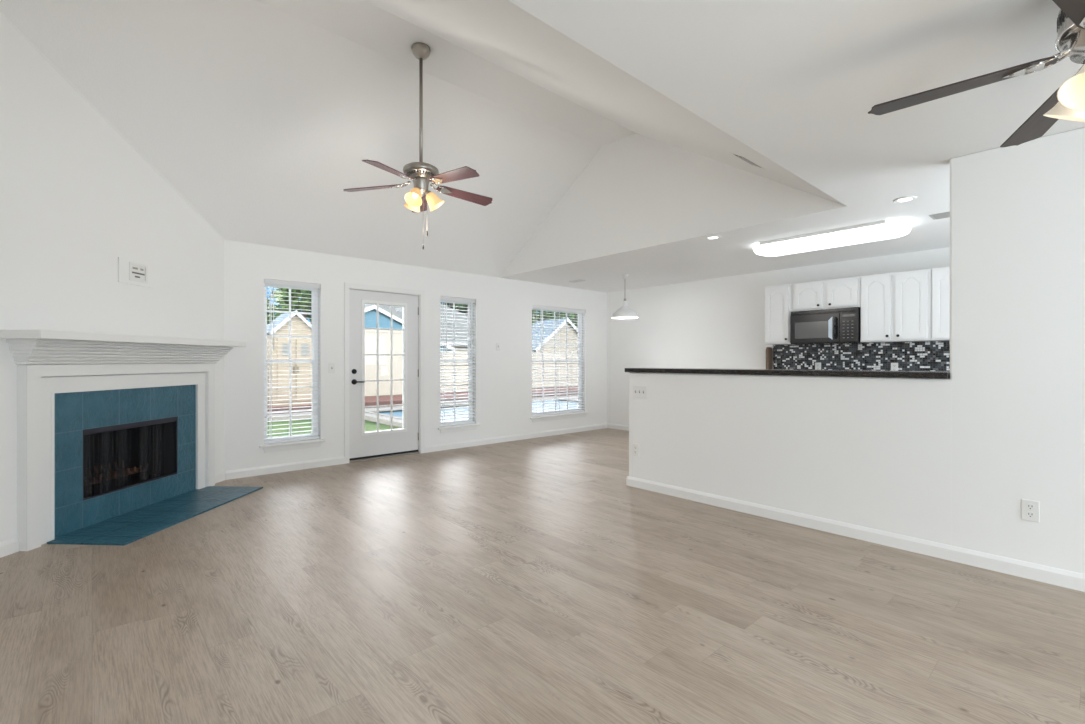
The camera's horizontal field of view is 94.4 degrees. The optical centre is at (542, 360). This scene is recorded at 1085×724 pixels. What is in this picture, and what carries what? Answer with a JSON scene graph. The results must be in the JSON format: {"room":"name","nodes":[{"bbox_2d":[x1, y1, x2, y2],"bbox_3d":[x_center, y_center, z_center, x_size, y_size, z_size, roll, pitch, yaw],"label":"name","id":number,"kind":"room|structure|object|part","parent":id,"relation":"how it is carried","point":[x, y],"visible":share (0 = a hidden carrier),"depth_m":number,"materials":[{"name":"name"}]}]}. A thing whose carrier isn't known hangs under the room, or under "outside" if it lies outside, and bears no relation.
{"room":"living room","nodes":[
{"label":"living room","id":0,"kind":"room"},
{"bbox_2d":[0,13,223,542],"bbox_3d":[-3.359,-0.540,4.061,0.140,3.498,2.330,0,0,3],"label":"wall","id":1,"kind":"structure","parent":0,"point":[76,197],"depth_m":3.57,"materials":[{"name":"white paint"}]},
{"bbox_2d":[0,538,18,557],"bbox_3d":[-3.337,1.165,3.044,0.015,0.088,0.283,0,0,3],"label":"baseboard","id":2,"kind":"structure","parent":1,"relation":"attached to","point":[11,546],"depth_m":3.13,"materials":[{"name":"white"}]},
{"bbox_2d":[0,330,245,550],"bbox_3d":[-3.141,0.510,4.024,0.300,1.398,1.940,0,0,3],"label":"fireplace mantel","id":3,"kind":"object","parent":1,"relation":"attached to","point":[135,356],"visible":0.98,"depth_m":3.40,"materials":[{"name":"white wood"}]},
{"bbox_3d":[-3.257,0.618,4.030,1.242,1.182,1.242,0,0,-42],"label":"frame","id":4,"kind":"part","parent":3,"relation":"part of","materials":[{"name":"white wood"}]},
{"bbox_3d":[-3.187,-0.056,4.026,0.207,0.160,1.818,0,0,3],"label":"crown moulding","id":5,"kind":"part","parent":3,"relation":"part of","materials":[{"name":"white wood"}]},
{"bbox_2d":[0,330,245,346],"bbox_3d":[-3.141,-0.163,4.024,0.300,0.053,1.940,0,0,3],"label":"mantel shelf","id":6,"kind":"object","parent":3,"relation":"attached to","point":[11,336],"depth_m":3.49,"materials":[{"name":"white wood"}]},
{"bbox_3d":[-3.272,0.658,4.031,0.038,1.101,1.508,0,0,3],"label":"frame","id":7,"kind":"part","parent":3,"relation":"part of","materials":[{"name":"white wood"}]},
{"bbox_2d":[118,257,154,287],"bbox_3d":[-3.281,-0.709,4.066,0.013,0.195,0.339,0,0,3],"label":"wall panel","id":8,"kind":"object","parent":1,"relation":"attached to","point":[132,272],"visible":1,"depth_m":4.05,"materials":[{"name":"white paint"}]},
{"bbox_2d":[215,471,224,482],"bbox_3d":[-3.231,1.165,4.986,0.015,0.088,0.217,0,0,3],"label":"baseboard","id":9,"kind":"structure","parent":1,"relation":"attached to","point":[219,477],"depth_m":5.02,"materials":[{"name":"white wood"}]},
{"bbox_2d":[224,240,606,479],"bbox_3d":[-1.123,-0.017,7.100,6.311,2.452,0.160,0,0,-42],"label":"wall","id":10,"kind":"structure","parent":0,"point":[502,307],"depth_m":6.61,"materials":[{"name":"white paint"}]},
{"bbox_2d":[226,456,344,479],"bbox_3d":[-2.773,1.165,5.503,1.198,0.088,0.015,0,0,-42],"label":"baseboard","id":11,"kind":"structure","parent":10,"relation":"attached to","point":[256,471],"depth_m":5.46,"materials":[{"name":"white wood"}]},
{"bbox_2d":[259,283,325,452],"bbox_3d":[-2.787,0.051,5.580,0.670,1.855,0.190,0,0,-42],"label":"window","id":12,"kind":"structure","parent":10,"relation":"in","point":[311,443],"depth_m":5.61,"materials":[{"name":"white plastic"}]},
{"bbox_3d":[-2.832,-0.410,5.630,0.524,0.875,0.018,0,0,-42],"label":"sash","id":13,"kind":"part","parent":12,"relation":"part of","materials":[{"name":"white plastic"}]},
{"bbox_3d":[-2.820,0.427,5.617,0.524,0.873,0.018,0,0,-42],"label":"sash","id":14,"kind":"part","parent":12,"relation":"part of","materials":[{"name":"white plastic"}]},
{"bbox_2d":[264,279,319,443],"bbox_3d":[-2.771,0.007,5.561,0.568,1.765,0.078,0,0,-42],"label":"window blind","id":15,"kind":"object","parent":12,"relation":"attached to","point":[266,281],"visible":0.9,"depth_m":5.56,"materials":[{"name":"white plastic"}]},
{"bbox_3d":[-2.777,0.877,5.569,0.568,0.026,0.050,0,0,-42],"label":"rail","id":16,"kind":"part","parent":15,"relation":"part of","materials":[{"name":"white plastic"}]},
{"bbox_3d":[-2.769,0.909,5.560,0.670,0.026,0.135,0,0,-42],"label":"sill","id":17,"kind":"part","parent":12,"relation":"part of","materials":[{"name":"white wood"}]},
{"bbox_2d":[329,363,334,372],"bbox_3d":[-2.434,0.083,5.805,0.072,0.116,0.018,0,0,-42],"label":"light switch","id":18,"kind":"object","parent":10,"relation":"attached to","point":[331,365],"visible":1,"depth_m":5.80,"materials":[{"name":"white plastic"}]},
{"bbox_2d":[344,282,423,463],"bbox_3d":[-1.993,0.144,6.305,1.040,2.130,0.182,0,0,-42],"label":"door","id":19,"kind":"structure","parent":10,"relation":"in","point":[359,445],"depth_m":6.23,"materials":[{"name":"paint"},{"name":"glass"},{"name":"black metal"}]},
{"bbox_3d":[-2.211,0.252,6.022,0.143,0.064,0.052,0,0,-42],"label":"lever handle","id":20,"kind":"part","parent":19,"relation":"part of","materials":[{"name":"black metal"}]},
{"bbox_3d":[-1.984,0.084,6.291,0.595,1.650,0.060,0,0,-42],"label":"glazing frame","id":21,"kind":"part","parent":19,"relation":"part of","materials":[{"name":"white"}]},
{"bbox_2d":[438,300,479,432],"bbox_3d":[-1.199,0.051,7.005,0.669,1.855,0.190,0,0,-42],"label":"window","id":22,"kind":"structure","parent":10,"relation":"in","point":[459,428],"depth_m":7.11,"materials":[{"name":"white plastic"}]},
{"bbox_3d":[-1.244,-0.410,7.055,0.523,0.875,0.018,0,0,-42],"label":"sash","id":23,"kind":"part","parent":22,"relation":"part of","materials":[{"name":"white plastic"}]},
{"bbox_3d":[-1.232,0.427,7.042,0.523,0.873,0.018,0,0,-42],"label":"sash","id":24,"kind":"part","parent":22,"relation":"part of","materials":[{"name":"white plastic"}]},
{"bbox_2d":[441,296,474,426],"bbox_3d":[-1.183,0.007,6.986,0.567,1.765,0.078,0,0,-42],"label":"window blind","id":25,"kind":"object","parent":22,"relation":"attached to","point":[444,298],"visible":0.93,"depth_m":6.96,"materials":[{"name":"white plastic"}]},
{"bbox_3d":[-1.189,0.877,6.994,0.567,0.026,0.050,0,0,-42],"label":"rail","id":26,"kind":"part","parent":25,"relation":"part of","materials":[{"name":"white plastic"}]},
{"bbox_3d":[-1.181,0.909,6.985,0.669,0.026,0.135,0,0,-42],"label":"sill","id":27,"kind":"part","parent":22,"relation":"part of","materials":[{"name":"white wood"}]},
{"bbox_3d":[-1.243,0.009,7.053,0.579,1.770,0.060,0,0,-42],"label":"frame","id":28,"kind":"part","parent":22,"relation":"part of","materials":[{"name":"white plastic"}]},
{"bbox_2d":[530,308,588,421],"bbox_3d":[0.249,0.044,8.305,1.309,1.840,0.190,0,0,-42],"label":"window","id":29,"kind":"structure","parent":10,"relation":"in","point":[580,414],"depth_m":8.35,"materials":[{"name":"white plastic"}]},
{"bbox_3d":[0.204,-0.414,8.355,1.163,0.868,0.018,0,0,-42],"label":"sash","id":30,"kind":"part","parent":29,"relation":"part of","materials":[{"name":"white plastic"}]},
{"bbox_3d":[0.216,0.416,8.341,1.163,0.866,0.018,0,0,-42],"label":"sash","id":31,"kind":"part","parent":29,"relation":"part of","materials":[{"name":"white plastic"}]},
{"bbox_2d":[532,305,584,416],"bbox_3d":[0.266,0.000,8.286,1.207,1.750,0.078,0,0,-42],"label":"window blind","id":32,"kind":"object","parent":29,"relation":"attached to","point":[536,307],"visible":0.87,"depth_m":8.28,"materials":[{"name":"white plastic"}]},
{"bbox_3d":[0.259,0.862,8.294,1.207,0.026,0.050,0,0,-42],"label":"rail","id":33,"kind":"part","parent":32,"relation":"part of","materials":[{"name":"white plastic"}]},
{"bbox_3d":[0.267,0.894,8.284,1.309,0.026,0.135,0,0,-42],"label":"sill","id":34,"kind":"part","parent":29,"relation":"part of","materials":[{"name":"white wood"}]},
{"bbox_3d":[0.206,0.002,8.353,1.219,1.755,0.060,0,0,-42],"label":"frame","id":35,"kind":"part","parent":29,"relation":"part of","materials":[{"name":"white plastic"}]},
{"bbox_2d":[0,0,845,277],"bbox_3d":[-1.222,-1.905,3.921,5.538,1.553,4.760,0,0,-42],"label":"vault","id":36,"kind":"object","parent":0,"point":[260,115],"visible":0.74,"depth_m":4.23,"materials":[{"name":"white paint"}]},
{"bbox_2d":[343,42,491,248],"bbox_3d":[-0.939,-1.706,4.043,1.205,1.631,1.204,0,0,-42],"label":"ceiling fan","id":37,"kind":"object","parent":36,"relation":"hanging from","point":[421,173],"visible":1,"depth_m":4.01,"materials":[{"name":"silver metal"}]},
{"bbox_3d":[-1.365,-1.400,4.066,0.505,0.006,0.140,-4,12,3],"label":"blade","id":38,"kind":"part","parent":37,"relation":"part of","materials":[{"name":"brown wood"}]},
{"bbox_3d":[-1.118,-1.400,3.685,0.140,0.006,0.505,13,9,20],"label":"blade","id":39,"kind":"part","parent":37,"relation":"part of","materials":[{"name":"brown wood"}]},
{"bbox_3d":[-1.049,-1.304,4.111,0.139,0.116,0.139,0,36,-47],"label":"lamp shade","id":40,"kind":"part","parent":37,"relation":"part of","materials":[{"name":"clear glass"}]},
{"bbox_3d":[-1.001,-1.304,3.953,0.139,0.116,0.139,0,-36,13],"label":"lamp shade","id":41,"kind":"part","parent":37,"relation":"part of","materials":[{"name":"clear glass"}]},
{"bbox_3d":[-1.079,-1.400,4.419,0.140,0.006,0.505,-12,-1,-15],"label":"blade","id":42,"kind":"part","parent":37,"relation":"part of","materials":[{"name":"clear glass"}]},
{"bbox_3d":[-0.888,-1.304,4.073,0.139,0.116,0.139,-37,10,-14],"label":"lamp shade","id":43,"kind":"part","parent":37,"relation":"part of","materials":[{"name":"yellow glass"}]},
{"bbox_3d":[-0.679,-1.400,3.802,0.505,0.006,0.140,5,-9,39],"label":"blade","id":44,"kind":"part","parent":37,"relation":"part of","materials":[{"name":"brown wood"}]},
{"bbox_3d":[-0.655,-1.400,4.255,0.505,0.006,0.140,5,-15,-33],"label":"blade","id":45,"kind":"part","parent":37,"relation":"part of","materials":[{"name":"brown wood"}]},
{"bbox_2d":[729,152,763,168],"bbox_3d":[1.503,-1.463,3.671,0.340,0.073,0.114,0,0,-42],"label":"air vent","id":46,"kind":"object","parent":36,"relation":"attached to","point":[736,155],"visible":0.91,"depth_m":3.64,"materials":[{"name":"white plastic"}]},
{"bbox_2d":[424,423,606,452],"bbox_3d":[-0.196,1.165,7.814,3.645,0.088,0.015,0,0,-42],"label":"baseboard","id":47,"kind":"structure","parent":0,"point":[462,444],"depth_m":7.52,"materials":[{"name":"white wood"}]},
{"bbox_2d":[0,428,1084,723],"bbox_3d":[1.323,1.269,3.280,7.871,0.120,9.115,0,0,-42],"label":"floor","id":48,"kind":"structure","parent":0,"point":[525,581],"depth_m":2.41,"materials":[{"name":"beige laminate"}]},
{"bbox_2d":[55,385,195,536],"bbox_3d":[-3.509,0.715,4.044,0.482,0.988,1.300,0,0,3],"label":"fireplace","id":49,"kind":"object","parent":48,"relation":"on","point":[155,427],"depth_m":4.10,"materials":[{"name":"teal tile"}]},
{"bbox_3d":[-3.495,0.925,4.043,0.248,0.156,0.560,0,0,3],"label":"fire grate","id":50,"kind":"part","parent":49,"relation":"part of","materials":[{"name":"black metal"}]},
{"bbox_3d":[-3.297,0.527,4.032,0.046,0.020,0.860,0,0,3],"label":"curtain rail","id":51,"kind":"part","parent":49,"relation":"part of","materials":[{"name":"grey metal"}]},
{"bbox_3d":[-3.279,0.749,4.031,0.012,0.510,0.874,0,0,3],"label":"metal frame","id":52,"kind":"part","parent":49,"relation":"part of","materials":[{"name":"grey metal"}]},
{"bbox_2d":[47,486,262,545],"bbox_3d":[-2.980,1.203,4.043,0.572,0.012,1.485,0,0,3],"label":"hearth","id":53,"kind":"object","parent":48,"relation":"on","point":[127,528],"visible":1,"depth_m":3.81,"materials":[{"name":"teal tile"}]},
{"bbox_3d":[3.825,0.769,5.649,0.579,0.880,2.700,0,0,-42],"label":"base cabinet","id":54,"kind":"object","parent":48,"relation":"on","visible":0},
{"bbox_3d":[3.800,0.309,5.647,0.619,0.039,2.770,0,0,-42],"label":"countertop","id":55,"kind":"structure","parent":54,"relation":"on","visible":0},
{"bbox_2d":[766,347,772,368],"bbox_3d":[3.077,0.051,6.815,0.130,0.475,0.037,0,0,-42],"label":"wooden board","id":56,"kind":"object","parent":55,"relation":"on","point":[769,352],"visible":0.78,"depth_m":6.78,"materials":[{"name":"brown wood"}]},
{"bbox_2d":[499,133,846,277],"bbox_3d":[0.903,-1.906,5.788,0.120,1.350,4.700,0,0,-42],"label":"wall","id":57,"kind":"structure","parent":0,"point":[637,191],"depth_m":5.42,"materials":[{"name":"white paint"}]},
{"bbox_2d":[607,247,949,425],"bbox_3d":[3.542,-0.036,6.506,0.140,2.490,7.155,0,0,-42],"label":"wall","id":58,"kind":"structure","parent":0,"point":[719,323],"depth_m":7.62,"materials":[{"name":"white paint"}]},
{"bbox_2d":[607,423,628,430],"bbox_3d":[2.142,1.165,7.950,0.015,0.088,2.935,0,0,-42],"label":"baseboard","id":59,"kind":"structure","parent":58,"relation":"attached to","point":[609,425],"depth_m":8.84,"materials":[{"name":"white wood"}]},
{"bbox_2d":[765,284,794,344],"bbox_3d":[3.138,-0.595,6.576,0.365,0.758,0.336,0,0,-42],"label":"upper cabinet","id":60,"kind":"object","parent":58,"relation":"attached to","point":[778,299],"visible":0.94,"depth_m":6.47,"materials":[{"name":"white wood"}]},
{"bbox_2d":[792,277,859,311],"bbox_3d":[3.507,-0.798,6.165,0.365,0.351,0.765,0,0,-42],"label":"upper cabinet","id":61,"kind":"object","parent":58,"relation":"attached to","point":[844,292],"visible":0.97,"depth_m":6.06,"materials":[{"name":"white wood"}]},
{"bbox_3d":[3.282,-0.795,6.206,0.023,0.298,0.330,0,0,-42],"label":"door","id":62,"kind":"part","parent":61,"relation":"part of","materials":[{"name":"white wood"}]},
{"bbox_2d":[790,307,864,344],"bbox_3d":[3.484,-0.414,6.145,0.423,0.411,0.750,0,0,-42],"label":"microwave","id":63,"kind":"object","parent":61,"relation":"attached to","point":[838,325],"visible":1,"depth_m":6.01,"materials":[{"name":"black metal"}]},
{"bbox_3d":[3.308,-0.394,6.113,0.020,0.345,0.558,0,0,-42],"label":"door","id":64,"kind":"part","parent":63,"relation":"part of","materials":[{"name":"black glass"}]},
{"bbox_3d":[3.447,-0.391,5.910,0.054,0.258,0.022,0,0,-42],"label":"handle","id":65,"kind":"part","parent":63,"relation":"part of","materials":[{"name":"black"}]},
{"bbox_3d":[3.559,-0.394,5.836,0.017,0.345,0.182,0,0,-42],"label":"control panel","id":66,"kind":"part","parent":63,"relation":"part of","materials":[{"name":"black plastic"}]},
{"bbox_3d":[3.536,-0.795,5.923,0.023,0.298,0.317,0,0,-42],"label":"door","id":67,"kind":"part","parent":61,"relation":"part of","materials":[{"name":"white wood"}]},
{"bbox_2d":[773,341,949,370],"bbox_3d":[4.041,0.036,5.837,0.010,0.503,2.692,0,0,-42],"label":"tile backsplash","id":68,"kind":"structure","parent":58,"relation":"attached to","point":[929,355],"depth_m":6.02,"materials":[{"name":"tile"}]},
{"bbox_2d":[815,362,820,369],"bbox_3d":[3.517,0.079,6.407,0.009,0.116,0.072,0,0,-42],"label":"wall outlet","id":69,"kind":"object","parent":68,"relation":"attached to","point":[817,364],"visible":0.86,"depth_m":6.41,"materials":[{"name":"white plastic"}]},
{"bbox_2d":[891,363,897,370],"bbox_3d":[4.064,0.079,5.796,0.009,0.116,0.072,0,0,-42],"label":"wall outlet","id":70,"kind":"object","parent":68,"relation":"attached to","point":[894,366],"visible":0.85,"depth_m":5.79,"materials":[{"name":"white plastic"}]},
{"bbox_2d":[860,269,931,342],"bbox_3d":[3.983,-0.595,5.635,0.365,0.758,0.656,0,0,-42],"label":"upper cabinet","id":71,"kind":"object","parent":58,"relation":"attached to","point":[894,307],"visible":0.99,"depth_m":5.53,"materials":[{"name":"white wood"}]},
{"bbox_3d":[3.765,-0.590,5.667,0.023,0.708,0.283,0,0,-42],"label":"door","id":72,"kind":"part","parent":71,"relation":"part of","materials":[{"name":"white wood"}]},
{"bbox_3d":[3.982,-0.590,5.426,0.023,0.708,0.282,0,0,-42],"label":"door","id":73,"kind":"part","parent":71,"relation":"part of","materials":[{"name":"white wood"}]},
{"bbox_2d":[931,267,949,340],"bbox_3d":[4.488,-0.595,5.072,0.365,0.758,0.853,0,0,-42],"label":"upper cabinet","id":74,"kind":"object","parent":58,"relation":"attached to","point":[940,277],"visible":0.13,"depth_m":5.24,"materials":[{"name":"white wood"}]},
{"bbox_2d":[500,0,1084,292],"bbox_3d":[1.281,-1.291,3.282,7.811,0.120,9.055,0,0,-42],"label":"ceiling","id":75,"kind":"structure","parent":0,"point":[797,83],"depth_m":2.29,"materials":[{"name":"white paint"}]},
{"bbox_2d":[567,279,586,282],"bbox_3d":[0.532,-1.229,7.732,0.160,0.013,0.300,0,0,-42],"label":"ceiling vent","id":76,"kind":"object","parent":75,"relation":"in","point":[579,280],"visible":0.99,"depth_m":7.74,"materials":[{"name":"white plastic"}]},
{"bbox_2d":[612,274,638,318],"bbox_3d":[1.183,-0.923,7.202,0.382,0.615,0.382,0,0,-42],"label":"pendant lamp","id":77,"kind":"object","parent":75,"relation":"hanging from","point":[625,312],"visible":1,"depth_m":7.11,"materials":[{"name":"white plastic"}]},
{"bbox_3d":[1.183,-0.738,7.202,0.382,0.243,0.382,0,0,-42],"label":"lamp shade","id":78,"kind":"part","parent":77,"relation":"part of","materials":[{"name":"white plastic"}]},
{"bbox_2d":[705,235,720,239],"bbox_3d":[1.698,-1.227,4.996,0.150,0.008,0.150,0,0,-42],"label":"recessed light","id":79,"kind":"object","parent":75,"relation":"in","point":[712,236],"visible":1,"depth_m":4.99,"materials":[{"name":"white plastic"}]},
{"bbox_2d":[753,219,911,255],"bbox_3d":[2.789,-1.186,4.948,0.450,0.090,1.380,0,0,-42],"label":"fluorescent light","id":80,"kind":"object","parent":75,"relation":"attached to","point":[884,229],"visible":1,"depth_m":4.76,"materials":[{"name":"white plastic"}]},
{"bbox_3d":[2.626,-1.216,4.802,0.013,0.030,1.120,0,0,-42],"label":"rail","id":81,"kind":"part","parent":80,"relation":"part of","materials":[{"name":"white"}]},
{"bbox_2d":[893,196,916,202],"bbox_3d":[2.756,-1.227,3.816,0.150,0.008,0.150,0,0,-42],"label":"recessed light","id":82,"kind":"object","parent":75,"relation":"in","point":[905,198],"visible":1,"depth_m":3.81,"materials":[{"name":"white plastic"}]},
{"bbox_2d":[929,211,949,219],"bbox_3d":[3.455,-1.229,4.175,0.200,0.013,0.360,0,0,-42],"label":"ceiling vent","id":83,"kind":"object","parent":75,"relation":"in","point":[945,214],"visible":0.41,"depth_m":4.24,"materials":[{"name":"grey metal"}]},
{"bbox_2d":[868,0,1084,146],"bbox_3d":[1.759,-1.005,1.606,1.218,0.462,1.261,0,0,41],"label":"ceiling fan","id":84,"kind":"object","parent":75,"relation":"hanging from","point":[1067,102],"visible":1,"depth_m":1.68,"materials":[{"name":"silver metal"}]},
{"bbox_3d":[1.501,-0.993,1.833,0.530,0.006,0.140,-1,7,41],"label":"blade","id":85,"kind":"part","parent":84,"relation":"part of","materials":[{"name":"brown wood"}]},
{"bbox_3d":[1.958,-0.961,1.937,0.140,0.006,0.530,-11,-9,22],"label":"blade","id":86,"kind":"part","parent":84,"relation":"part of","materials":[{"name":"brown wood"}]},
{"bbox_3d":[1.776,-0.864,1.653,0.143,0.121,0.143,4,29,-12],"label":"lamp shade","id":87,"kind":"part","parent":84,"relation":"part of","materials":[{"name":"beige glass"}]},
{"bbox_3d":[1.460,-1.020,1.365,0.530,0.006,0.140,4,9,-31],"label":"blade","id":88,"kind":"part","parent":84,"relation":"part of","materials":[{"name":"brown wood"}]},
{"bbox_3d":[1.705,-0.873,1.544,0.143,0.121,0.143,36,-9,-8],"label":"lamp shade","id":89,"kind":"part","parent":84,"relation":"part of","materials":[{"name":"beige glass"}]},
{"bbox_2d":[629,127,1084,573],"bbox_3d":[2.841,-0.011,2.732,0.120,2.440,5.872,0,0,-42],"label":"wall","id":90,"kind":"structure","parent":0,"point":[1017,213],"depth_m":2.99,"materials":[{"name":"white paint"}]},
{"bbox_2d":[633,443,638,455],"bbox_3d":[0.892,0.852,4.807,0.009,0.116,0.072,0,0,-42],"label":"wall outlet","id":91,"kind":"object","parent":90,"relation":"attached to","point":[635,446],"visible":1,"depth_m":4.80,"materials":[{"name":"white plastic"}]},
{"bbox_2d":[633,385,646,397],"bbox_3d":[0.920,0.295,4.769,0.018,0.116,0.164,0,0,-42],"label":"light switch","id":92,"kind":"object","parent":90,"relation":"attached to","point":[638,391],"visible":1,"depth_m":4.76,"materials":[{"name":"white plastic"}]},
{"bbox_2d":[625,368,949,378],"bbox_3d":[1.775,0.089,4.092,0.410,0.038,2.476,0,0,-42],"label":"countertop","id":93,"kind":"structure","parent":90,"relation":"on","point":[844,373],"depth_m":3.64,"materials":[{"name":"stone"}]},
{"bbox_2d":[626,476,1084,591],"bbox_3d":[2.786,1.165,2.692,0.015,0.088,5.887,0,0,-42],"label":"baseboard","id":94,"kind":"structure","parent":90,"relation":"attached to","point":[1050,575],"depth_m":3.27,"materials":[{"name":"white"}]},
{"bbox_2d":[1022,499,1039,521],"bbox_3d":[2.707,0.831,2.785,0.009,0.116,0.072,0,0,-42],"label":"wall outlet","id":95,"kind":"object","parent":90,"relation":"attached to","point":[1030,509],"visible":1,"depth_m":2.78,"materials":[{"name":"white plastic"}]},
{"bbox_2d":[1026,512,1034,517],"bbox_3d":[2.704,0.853,2.783,0.002,0.035,0.035,0,0,-42],"label":"receptacle","id":96,"kind":"object","parent":95,"relation":"attached to","point":[1028,514],"depth_m":2.78,"materials":[{"name":"white plastic"}]},
{"bbox_2d":[1026,504,1034,509],"bbox_3d":[2.704,0.809,2.783,0.002,0.035,0.035,0,0,-42],"label":"receptacle","id":97,"kind":"object","parent":95,"relation":"attached to","point":[1028,506],"depth_m":2.78,"materials":[{"name":"white plastic"}]},
{"label":"outside","id":98,"kind":"structure","parent":0,"visible":0},
{"bbox_2d":[267,386,577,407],"bbox_3d":[-0.457,1.171,18.104,20.500,0.175,2.240,0,0,-42],"label":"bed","id":99,"kind":"object","parent":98,"point":[395,397],"depth_m":15.27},
{"bbox_2d":[267,310,310,406],"bbox_3d":[-6.404,-0.073,12.647,1.120,2.315,1.340,0,0,-42],"label":"garden shed","id":100,"kind":"object","parent":99,"relation":"on","point":[281,349],"visible":0.69,"depth_m":12.16,"materials":[{"name":"beige wood"}]},
{"bbox_3d":[-6.156,0.224,12.057,0.380,1.520,0.030,0,0,-42],"label":"door","id":101,"kind":"part","parent":100,"relation":"part of","materials":[{"name":"beige"}]},
{"bbox_3d":[-5.843,0.224,12.337,0.380,1.520,0.030,0,0,-42],"label":"door","id":102,"kind":"part","parent":100,"relation":"part of","materials":[{"name":"beige"}]},
{"bbox_2d":[365,329,401,395],"bbox_3d":[-8.511,0.009,12.181,12.513,2.160,0.113,0,0,-42],"label":"vinyl fence","id":103,"kind":"object","parent":99,"relation":"on","point":[370,334],"visible":0.02,"depth_m":15.41,"materials":[{"name":"beige plastic"}]},
{"bbox_3d":[-4.819,1.009,15.493,2.370,0.100,0.070,0,0,-42],"label":"rail","id":104,"kind":"part","parent":103,"relation":"part of","materials":[{"name":"beige plastic"}]},
{"bbox_3d":[-4.819,-0.916,15.493,2.370,0.110,0.070,0,0,-42],"label":"rail","id":105,"kind":"part","parent":103,"relation":"part of","materials":[{"name":"beige plastic"}]},
{"bbox_2d":[267,391,577,413],"bbox_3d":[0.308,1.161,17.228,20.630,0.195,0.075,0,0,-42],"label":"edging","id":106,"kind":"object","parent":99,"relation":"attached to","point":[396,401],"visible":0.02,"depth_m":13.14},
{"bbox_2d":[441,351,577,391],"bbox_3d":[2.922,0.329,22.439,18.193,1.520,0.113,0,0,-42],"label":"vinyl fence","id":107,"kind":"object","parent":99,"relation":"on","point":[572,352],"visible":0.14,"depth_m":19.65,"materials":[{"name":"white plastic"}]},
{"bbox_3d":[-2.966,0.364,17.156,2.150,1.330,0.040,0,0,-42],"label":"fence panel","id":108,"kind":"part","parent":107,"relation":"part of","materials":[{"name":"beige plastic"}]},
{"bbox_3d":[-2.966,1.009,17.156,2.150,0.100,0.070,0,0,-42],"label":"rail","id":109,"kind":"part","parent":107,"relation":"part of","materials":[{"name":"beige plastic"}]},
{"bbox_3d":[-2.966,-0.276,17.156,2.150,0.110,0.070,0,0,-42],"label":"rail","id":110,"kind":"part","parent":107,"relation":"part of","materials":[{"name":"beige plastic"}]},
{"bbox_3d":[0.399,0.364,20.175,2.150,1.330,0.040,0,0,-42],"label":"fence panel","id":111,"kind":"part","parent":107,"relation":"part of","materials":[{"name":"beige plastic"}]},
{"bbox_3d":[0.399,-0.276,20.175,2.150,0.110,0.070,0,0,-42],"label":"rail","id":112,"kind":"part","parent":107,"relation":"part of","materials":[{"name":"beige plastic"}]},
{"bbox_3d":[0.399,1.009,20.175,2.150,0.100,0.070,0,0,-42],"label":"rail","id":113,"kind":"part","parent":107,"relation":"part of","materials":[{"name":"beige plastic"}]},
{"bbox_3d":[1.240,0.329,20.929,0.113,1.520,0.113,0,0,-42],"label":"post","id":114,"kind":"part","parent":107,"relation":"part of","materials":[{"name":"beige plastic"}]},
{"bbox_3d":[2.081,0.364,21.684,2.150,1.330,0.040,0,0,-42],"label":"fence panel","id":115,"kind":"part","parent":107,"relation":"part of","materials":[{"name":"beige plastic"}]},
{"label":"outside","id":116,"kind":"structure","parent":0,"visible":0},
{"bbox_2d":[267,386,570,436],"bbox_3d":[-17.976,1.464,35.009,100.000,0.290,63.875,0,0,-42],"label":"lawn","id":117,"kind":"structure","parent":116,"point":[369,425],"depth_m":9.94,"materials":[{"name":"green plant"}]},
{"bbox_2d":[267,288,310,323],"bbox_3d":[-8.091,-1.031,16.985,3.363,4.521,3.436,0,0,-42],"label":"tree","id":118,"kind":"object","parent":117,"relation":"on","point":[305,308],"visible":0.27,"depth_m":16.40,"materials":[{"name":"green plant"}]},
{"bbox_2d":[365,305,455,350],"bbox_3d":[-8.506,-0.611,23.256,8.240,3.680,3.460,0,0,-42],"label":"garage","id":119,"kind":"structure","parent":117,"relation":"on","point":[370,311],"depth_m":22.30,"materials":[{"name":"blue"}]},
{"bbox_2d":[365,304,467,350],"bbox_3d":[-8.832,-1.521,33.053,12.840,5.500,9.840,0,0,-42],"label":"house","id":120,"kind":"structure","parent":117,"relation":"on","point":[397,310],"depth_m":30.87,"materials":[{"name":"beige"}]},
{"bbox_2d":[441,302,467,314],"bbox_3d":[-8.800,-4.993,48.181,9.488,12.444,9.533,0,0,-13],"label":"tree","id":121,"kind":"object","parent":117,"relation":"on","point":[461,306],"visible":0.04,"depth_m":47.15,"materials":[{"name":"green plant"}]},
{"bbox_2d":[532,318,577,352],"bbox_3d":[0.468,-0.411,24.859,4.040,3.280,2.260,0,0,-42],"label":"cottage","id":122,"kind":"structure","parent":117,"relation":"on","point":[551,322],"depth_m":24.01,"materials":[{"name":"beige"}]},
{"bbox_2d":[532,310,577,328],"bbox_3d":[-0.081,-1.027,29.146,4.408,4.513,3.992,0,0,-42],"label":"tree","id":123,"kind":"object","parent":117,"relation":"on","point":[534,317],"visible":0.19,"depth_m":28.51,"materials":[{"name":"green plant"}]},
{"bbox_2d":[553,312,577,323],"bbox_3d":[2.655,-2.300,36.485,4.061,7.057,5.093,0,0,-2],"label":"tree","id":124,"kind":"object","parent":117,"relation":"on","point":[556,313],"visible":0.06,"depth_m":35.16,"materials":[{"name":"green plant"}]},
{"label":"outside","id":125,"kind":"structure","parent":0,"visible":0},
{"bbox_2d":[267,395,577,427],"bbox_3d":[0.212,1.260,12.866,14.500,0.101,6.270,0,0,-42],"label":"patio","id":126,"kind":"structure","parent":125,"point":[369,417],"depth_m":11.13,"materials":[{"name":"concrete"}]},
{"bbox_2d":[365,398,577,420],"bbox_3d":[-0.683,1.249,12.553,6.240,0.120,3.790,0,0,-42],"label":"swimming pool","id":127,"kind":"object","parent":126,"relation":"in","point":[396,414],"visible":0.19,"depth_m":12.63,"materials":[{"name":"blue liquid"}]}
]}

